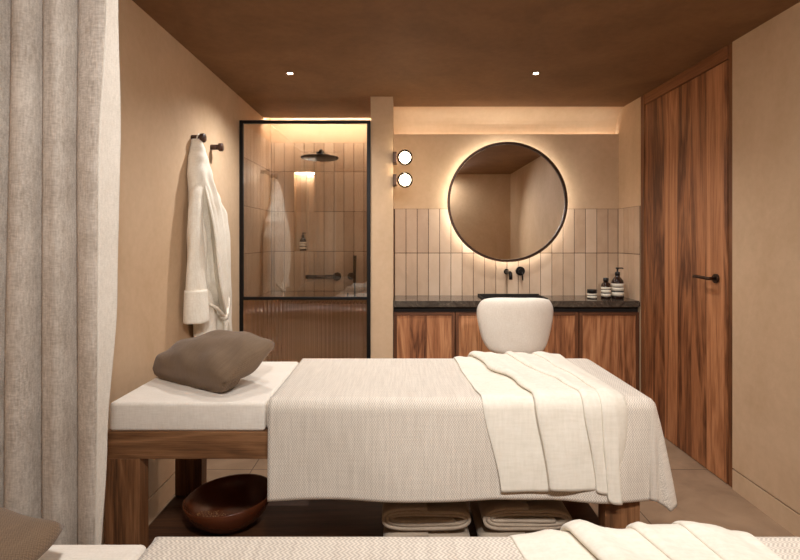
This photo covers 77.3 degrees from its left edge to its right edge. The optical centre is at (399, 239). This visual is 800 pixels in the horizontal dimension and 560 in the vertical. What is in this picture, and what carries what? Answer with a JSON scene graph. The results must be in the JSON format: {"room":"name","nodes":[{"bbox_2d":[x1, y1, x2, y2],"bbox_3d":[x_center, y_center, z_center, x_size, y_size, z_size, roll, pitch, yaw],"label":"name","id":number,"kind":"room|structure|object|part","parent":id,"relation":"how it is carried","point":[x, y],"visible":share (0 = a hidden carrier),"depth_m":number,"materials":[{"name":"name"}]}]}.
{"room":"spa massage room","nodes":[
{"label":"spa massage room","id":0,"kind":"room"},
{"bbox_2d":[101,0,270,544],"bbox_3d":[-1.252,0.038,2.260,0.129,2.617,5.000,0,0,0],"label":"wall","id":1,"kind":"structure","parent":0,"point":[168,96],"depth_m":2.55,"materials":[{"name":"paint"}]},
{"bbox_2d":[104,472,174,544],"bbox_3d":[-1.256,1.294,1.745,0.120,0.107,3.970,0,0,0],"label":"baseboard","id":2,"kind":"structure","parent":1,"relation":"attached to","point":[166,491],"depth_m":2.51,"materials":[{"name":"paint"}]},
{"bbox_2d":[191,133,206,142],"bbox_3d":[-1.158,-0.587,2.875,0.076,0.052,0.052,0,0,0],"label":"wall hook","id":3,"kind":"object","parent":1,"relation":"attached to","point":[202,136],"visible":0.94,"depth_m":2.86,"materials":[{"name":"brown wood"}]},
{"bbox_3d":[-1.133,-0.587,2.875,0.027,0.052,0.052,0,0,0],"label":"knob","id":4,"kind":"part","parent":3,"relation":"part of","materials":[{"name":"brown wood"}]},
{"bbox_2d":[183,133,231,336],"bbox_3d":[-1.104,0.057,2.959,0.182,1.340,0.600,0,0,0],"label":"bathrobe","id":5,"kind":"object","parent":1,"relation":"attached to","point":[207,305],"visible":0.91,"depth_m":2.80,"materials":[{"name":"fabric"}]},
{"bbox_2d":[210,143,223,150],"bbox_3d":[-1.158,-0.587,3.164,0.076,0.052,0.052,0,0,0],"label":"wall hook","id":6,"kind":"object","parent":1,"relation":"attached to","point":[220,146],"visible":1,"depth_m":3.15,"materials":[{"name":"brown wood"}]},
{"bbox_3d":[-1.133,-0.587,3.164,0.027,0.052,0.052,0,0,0],"label":"knob","id":7,"kind":"part","parent":6,"relation":"part of","materials":[{"name":"brown wood"}]},
{"bbox_2d":[271,118,370,296],"bbox_3d":[-0.708,0.038,4.686,0.977,2.617,0.149,0,0,0],"label":"wall","id":8,"kind":"structure","parent":0,"point":[328,205],"depth_m":4.61,"materials":[{"name":"tile"}]},
{"bbox_2d":[299,233,306,250],"bbox_3d":[-0.905,0.014,4.665,0.065,0.169,0.065,0,0,0],"label":"pump bottle","id":9,"kind":"object","parent":8,"relation":"in","point":[302,244],"visible":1,"depth_m":4.64,"materials":[{"name":"orange glass"}]},
{"bbox_2d":[301,149,338,161],"bbox_3d":[-0.675,-0.738,4.329,0.316,0.109,0.564,0,0,0],"label":"shower","id":10,"kind":"object","parent":8,"relation":"attached to","point":[321,156],"visible":1,"depth_m":4.19,"materials":[{"name":"black metal"}]},
{"bbox_2d":[305,272,341,280],"bbox_3d":[-0.700,0.333,4.576,0.321,0.072,0.070,0,0,0],"label":"shower mixer","id":11,"kind":"object","parent":8,"relation":"attached to","point":[336,276],"visible":1,"depth_m":4.54,"materials":[{"name":"brown metal"}]},
{"bbox_3d":[-0.575,0.333,4.576,0.072,0.072,0.070,0,0,0],"label":"knob","id":12,"kind":"part","parent":11,"relation":"part of","materials":[{"name":"black metal"}]},
{"bbox_2d":[347,255,356,296],"bbox_3d":[-0.449,0.473,4.589,0.113,0.663,0.058,0,0,13],"label":"shower","id":13,"kind":"object","parent":8,"relation":"attached to","point":[351,275],"visible":0.58,"depth_m":4.56,"materials":[{"name":"black metal"}]},
{"bbox_2d":[371,97,393,357],"bbox_3d":[-0.136,0.038,4.245,0.167,2.617,1.030,0,0,0],"label":"wall partition","id":14,"kind":"structure","parent":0,"point":[382,108],"depth_m":3.73,"materials":[{"name":"paint"}]},
{"bbox_2d":[393,172,412,187],"bbox_3d":[0.022,-0.440,3.691,0.146,0.116,0.168,0,0,0],"label":"wall lamp","id":15,"kind":"object","parent":14,"relation":"attached to","point":[405,179],"visible":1,"depth_m":3.65,"materials":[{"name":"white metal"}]},
{"bbox_3d":[-0.038,-0.440,3.710,0.028,0.080,0.130,0,0,0],"label":"wall plate","id":16,"kind":"part","parent":15,"relation":"part of","materials":[{"name":"brown metal"}]},
{"bbox_3d":[0.037,-0.440,3.665,0.084,0.084,0.084,0,0,0],"label":"bulb","id":17,"kind":"part","parent":15,"relation":"part of","materials":[{"name":"white glass"}]},
{"bbox_2d":[393,149,412,164],"bbox_3d":[0.022,-0.605,3.691,0.146,0.116,0.168,0,0,0],"label":"wall lamp","id":18,"kind":"object","parent":14,"relation":"attached to","point":[404,157],"visible":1,"depth_m":3.65,"materials":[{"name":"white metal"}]},
{"bbox_3d":[-0.038,-0.605,3.710,0.028,0.080,0.130,0,0,0],"label":"wall plate","id":19,"kind":"part","parent":18,"relation":"part of","materials":[{"name":"brown metal"}]},
{"bbox_3d":[0.037,-0.605,3.665,0.084,0.084,0.084,0,0,0],"label":"bulb","id":20,"kind":"part","parent":18,"relation":"part of","materials":[{"name":"white glass"}]},
{"bbox_2d":[132,0,799,117],"bbox_3d":[0.300,-1.120,2.072,3.272,0.100,4.625,0,0,0],"label":"ceiling","id":21,"kind":"structure","parent":0,"point":[341,55],"depth_m":2.74,"materials":[{"name":"paint"}]},
{"bbox_3d":[-0.947,-1.062,1.410,0.494,0.016,0.030,0,0,0],"label":"track","id":22,"kind":"object","parent":21,"relation":"attached to","visible":0},
{"bbox_2d":[0,0,120,544],"bbox_3d":[-0.984,0.141,1.408,0.424,2.389,0.129,0,0,7],"label":"curtain","id":23,"kind":"object","parent":22,"relation":"hanging from","point":[60,100],"visible":0.96,"depth_m":1.37,"materials":[{"name":"fabric"}]},
{"bbox_2d":[149,437,794,536],"bbox_3d":[0.300,1.397,2.270,3.272,0.100,5.020,0,0,0],"label":"floor","id":24,"kind":"structure","parent":0,"point":[702,496],"depth_m":2.58,"materials":[{"name":"stone"}]},
{"bbox_2d":[38,545,145,559],"bbox_3d":[-0.077,0.977,0.683,2.043,0.740,0.646,0,0,0],"label":"massage table","id":25,"kind":"object","parent":24,"relation":"on","point":[55,552],"visible":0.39,"depth_m":0.97,"materials":[{"name":"white fabric"}]},
{"bbox_2d":[0,507,63,559],"bbox_3d":[-0.868,0.541,0.800,0.500,0.130,0.329,0,0,7],"label":"pillow","id":26,"kind":"object","parent":25,"relation":"on","point":[22,537],"visible":1,"depth_m":0.87,"materials":[{"name":"brown fabric"}]},
{"bbox_2d":[138,537,799,559],"bbox_3d":[0.272,0.789,0.691,1.533,0.401,0.759,0,0,0],"label":"blanket","id":27,"kind":"object","parent":25,"relation":"on","point":[161,548],"visible":0.62,"depth_m":0.96,"materials":[{"name":"beige fabric"}]},
{"bbox_2d":[508,519,782,559],"bbox_3d":[0.516,0.755,0.675,0.514,0.395,0.787,0,0,-8],"label":"throw","id":28,"kind":"object","parent":27,"relation":"on","point":[578,539],"visible":0.98,"depth_m":0.94,"materials":[{"name":"fabric"}]},
{"bbox_2d":[239,120,370,362],"bbox_3d":[-0.708,0.228,3.733,0.975,2.238,0.030,0,0,0],"label":"screen","id":29,"kind":"object","parent":24,"relation":"on","point":[299,328],"visible":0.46,"depth_m":3.73,"materials":[{"name":"clear glass"}]},
{"bbox_3d":[-0.708,0.882,3.730,0.923,0.874,0.009,0,0,0],"label":"ribbed pane","id":30,"kind":"part","parent":29,"relation":"part of","materials":[{"name":"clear glass"}]},
{"bbox_2d":[105,362,639,548],"bbox_3d":[-0.077,0.977,2.185,2.043,0.740,0.646,0,0,0],"label":"massage table","id":31,"kind":"object","parent":24,"relation":"on","point":[158,419],"visible":0.37,"depth_m":1.87,"materials":[{"name":"wood"}]},
{"bbox_3d":[-1.034,1.081,1.895,0.130,0.531,0.066,0,0,0],"label":"leg","id":32,"kind":"part","parent":31,"relation":"part of","materials":[{"name":"brown wood"}]},
{"bbox_3d":[-0.102,0.765,2.185,1.993,0.101,0.646,0,0,0],"label":"frame","id":33,"kind":"part","parent":31,"relation":"part of","materials":[{"name":"brown wood"}]},
{"bbox_3d":[-1.034,1.081,2.475,0.130,0.531,0.066,0,0,0],"label":"leg","id":34,"kind":"part","parent":31,"relation":"part of","materials":[{"name":"brown wood"}]},
{"bbox_3d":[-0.795,0.661,2.186,0.583,0.108,0.644,0,0,0],"label":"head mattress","id":35,"kind":"part","parent":31,"relation":"part of","materials":[{"name":"fabric"}]},
{"bbox_2d":[153,330,274,392],"bbox_3d":[-0.808,0.503,2.164,0.524,0.207,0.290,0,0,32],"label":"pillow","id":36,"kind":"object","parent":31,"relation":"on","point":[216,361],"visible":1,"depth_m":2.05,"materials":[{"name":"brown fabric"}]},
{"bbox_2d":[182,474,268,533],"bbox_3d":[-0.752,1.176,2.200,0.380,0.141,0.380,0,0,0],"label":"bowl","id":37,"kind":"object","parent":31,"relation":"on","point":[231,503],"visible":0.94,"depth_m":2.27,"materials":[{"name":"wood"}]},
{"bbox_2d":[149,495,597,545],"bbox_3d":[-0.102,1.274,2.185,1.991,0.055,0.638,0,0,0],"label":"shelf","id":38,"kind":"object","parent":31,"relation":"attached to","point":[319,517],"depth_m":2.22,"materials":[{"name":"brown wood"}]},
{"bbox_2d":[383,526,469,536],"bbox_3d":[0.108,1.199,2.151,0.352,0.082,0.376,0,0,0],"label":"folded towel","id":39,"kind":"object","parent":31,"relation":"on","point":[464,532],"visible":0.15,"depth_m":1.99,"materials":[{"name":"beige fabric"}]},
{"bbox_2d":[382,501,470,530],"bbox_3d":[0.104,1.099,2.156,0.352,0.096,0.377,0,0,0],"label":"folded towel","id":40,"kind":"object","parent":39,"relation":"on","point":[444,516],"visible":0.37,"depth_m":1.98,"materials":[{"name":"beige fabric"}]},
{"bbox_2d":[267,358,676,510],"bbox_3d":[0.269,0.789,2.187,1.515,0.401,0.739,0,0,0],"label":"blanket","id":41,"kind":"object","parent":31,"relation":"on","point":[388,430],"visible":0.62,"depth_m":1.84,"materials":[{"name":"beige fabric"}]},
{"bbox_2d":[454,351,627,504],"bbox_3d":[0.552,0.757,2.180,0.568,0.421,0.751,0,0,0],"label":"throw","id":42,"kind":"object","parent":41,"relation":"on","point":[552,424],"visible":0.98,"depth_m":1.84,"materials":[{"name":"fabric"}]},
{"bbox_2d":[469,501,559,536],"bbox_3d":[0.492,1.199,2.150,0.352,0.080,0.376,0,0,0],"label":"folded towel","id":43,"kind":"object","parent":31,"relation":"on","point":[482,530],"visible":0.23,"depth_m":2.02,"materials":[{"name":"beige fabric"}]},
{"bbox_2d":[477,500,571,530],"bbox_3d":[0.503,1.099,2.156,0.352,0.096,0.376,0,0,0],"label":"folded towel","id":44,"kind":"object","parent":43,"relation":"on","point":[497,515],"visible":0.42,"depth_m":1.98,"materials":[{"name":"beige fabric"}]},
{"bbox_3d":[0.829,1.081,1.895,0.130,0.531,0.066,0,0,0],"label":"leg","id":45,"kind":"part","parent":31,"relation":"part of","materials":[{"name":"brown wood"}]},
{"bbox_2d":[477,298,553,353],"bbox_3d":[0.742,0.855,3.342,0.506,0.989,0.516,0,0,0],"label":"upholstered chair","id":46,"kind":"object","parent":24,"relation":"on","point":[524,325],"visible":0.47,"depth_m":3.11,"materials":[{"name":"fabric"}]},
{"bbox_2d":[393,307,638,390],"bbox_3d":[0.872,0.924,3.923,1.844,0.846,0.362,0,0,0],"label":"vanity cabinet","id":47,"kind":"object","parent":24,"relation":"on","point":[608,337],"visible":0.36,"depth_m":3.75,"materials":[{"name":"brown wood"}]},
{"bbox_3d":[0.182,0.911,3.757,0.418,0.700,0.014,0,0,0],"label":"door","id":48,"kind":"part","parent":47,"relation":"part of","materials":[{"name":"brown wood"}]},
{"bbox_3d":[0.182,0.553,3.753,0.410,0.024,0.022,0,0,0],"label":"door rail","id":49,"kind":"part","parent":47,"relation":"part of","materials":[{"name":"brown wood"}]},
{"bbox_3d":[0.645,0.553,3.753,0.409,0.024,0.022,0,0,0],"label":"door rail","id":50,"kind":"part","parent":47,"relation":"part of","materials":[{"name":"brown wood"}]},
{"bbox_3d":[0.645,0.911,3.757,0.417,0.700,0.014,0,0,0],"label":"door","id":51,"kind":"part","parent":47,"relation":"part of","materials":[{"name":"brown wood"}]},
{"bbox_2d":[393,295,638,306],"bbox_3d":[0.868,0.477,3.911,1.835,0.047,0.370,0,0,0],"label":"countertop","id":52,"kind":"structure","parent":47,"relation":"on","point":[399,300],"depth_m":3.73,"materials":[{"name":"stone"}]},
{"bbox_2d":[478,294,547,298],"bbox_3d":[0.877,0.511,3.924,0.506,0.151,0.267,0,0,0],"label":"basin","id":53,"kind":"object","parent":52,"relation":"in","point":[482,296],"visible":0.23,"depth_m":4.04,"materials":[{"name":"black stone"}]},
{"bbox_2d":[587,289,596,298],"bbox_3d":[1.492,0.419,3.885,0.074,0.070,0.074,0,0,0],"label":"jar","id":54,"kind":"object","parent":52,"relation":"on","point":[591,293],"visible":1,"depth_m":3.86,"materials":[{"name":"orange glass"}]},
{"bbox_3d":[1.492,0.396,3.885,0.073,0.024,0.073,0,0,0],"label":"lid","id":55,"kind":"part","parent":54,"relation":"part of","materials":[{"name":"black plastic"}]},
{"bbox_2d":[601,278,610,298],"bbox_3d":[1.600,0.373,3.885,0.074,0.162,0.074,0,0,0],"label":"lotion bottle","id":56,"kind":"object","parent":52,"relation":"on","point":[605,286],"visible":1,"depth_m":3.86,"materials":[{"name":"orange glass"}]},
{"bbox_2d":[611,267,623,298],"bbox_3d":[1.690,0.333,3.885,0.092,0.242,0.092,0,0,0],"label":"pump bottle","id":57,"kind":"object","parent":52,"relation":"on","point":[617,283],"visible":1,"depth_m":3.85,"materials":[{"name":"orange glass"}]},
{"bbox_3d":[1.108,0.911,3.757,0.417,0.700,0.014,0,0,0],"label":"door","id":58,"kind":"part","parent":47,"relation":"part of","materials":[{"name":"brown wood"}]},
{"bbox_3d":[1.108,0.553,3.753,0.409,0.024,0.022,0,0,0],"label":"door rail","id":59,"kind":"part","parent":47,"relation":"part of","materials":[{"name":"brown wood"}]},
{"bbox_3d":[1.567,0.911,3.757,0.408,0.700,0.014,0,0,0],"label":"door","id":60,"kind":"part","parent":47,"relation":"part of","materials":[{"name":"brown wood"}]},
{"bbox_3d":[1.567,0.553,3.753,0.400,0.024,0.022,0,0,0],"label":"door rail","id":61,"kind":"part","parent":47,"relation":"part of","materials":[{"name":"brown wood"}]},
{"bbox_2d":[394,134,618,294],"bbox_3d":[0.872,0.239,4.111,1.848,2.216,0.029,0,0,0],"label":"wall","id":62,"kind":"structure","parent":0,"point":[430,258],"depth_m":4.10,"materials":[{"name":"paint"}]},
{"bbox_2d":[447,142,567,261],"bbox_3d":[0.860,-0.304,4.044,0.962,0.962,0.102,0,0,0],"label":"round mirror","id":63,"kind":"object","parent":62,"relation":"attached to","point":[507,201],"visible":1,"depth_m":4.00,"materials":[{"name":"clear mirror"}]},
{"bbox_2d":[394,107,622,133],"bbox_3d":[0.872,-0.891,4.138,1.848,0.477,0.245,0,0,0],"label":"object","id":64,"kind":"structure","parent":62,"relation":"attached to","point":[407,120],"depth_m":4.14,"materials":[{"name":"paint"}]},
{"bbox_2d":[504,267,524,279],"bbox_3d":[0.935,0.272,4.010,0.171,0.110,0.172,0,0,0],"label":"tap","id":65,"kind":"object","parent":62,"relation":"attached to","point":[520,271],"visible":1,"depth_m":4.05,"materials":[{"name":"black metal"}]},
{"bbox_3d":[0.872,0.275,4.010,0.044,0.075,0.172,0,0,0],"label":"spout","id":66,"kind":"part","parent":65,"relation":"part of","materials":[{"name":"black metal"}]},
{"bbox_2d":[615,2,799,513],"bbox_3d":[1.851,0.114,2.058,0.129,2.467,4.595,0,0,0],"label":"wall","id":67,"kind":"structure","parent":0,"point":[766,59],"depth_m":2.47,"materials":[{"name":"paint"}]},
{"bbox_2d":[732,469,799,536],"bbox_3d":[1.856,1.294,1.231,0.120,0.107,2.942,0,0,0],"label":"baseboard","id":68,"kind":"structure","parent":67,"relation":"attached to","point":[785,516],"depth_m":2.44,"materials":[{"name":"paint"}]},
{"bbox_3d":[1.906,0.113,3.218,0.020,2.467,1.032,0,0,0],"label":"wall","id":69,"kind":"structure","parent":0,"visible":0},
{"bbox_2d":[641,44,732,486],"bbox_3d":[1.815,0.139,3.221,0.162,2.417,1.018,0,0,0],"label":"door","id":70,"kind":"structure","parent":69,"relation":"in","point":[686,120],"depth_m":3.10,"materials":[{"name":"brown wood"}]},
{"bbox_3d":[1.767,0.219,2.892,0.066,0.052,0.151,0,0,0],"label":"handle","id":71,"kind":"part","parent":70,"relation":"part of","materials":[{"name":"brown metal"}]}
]}

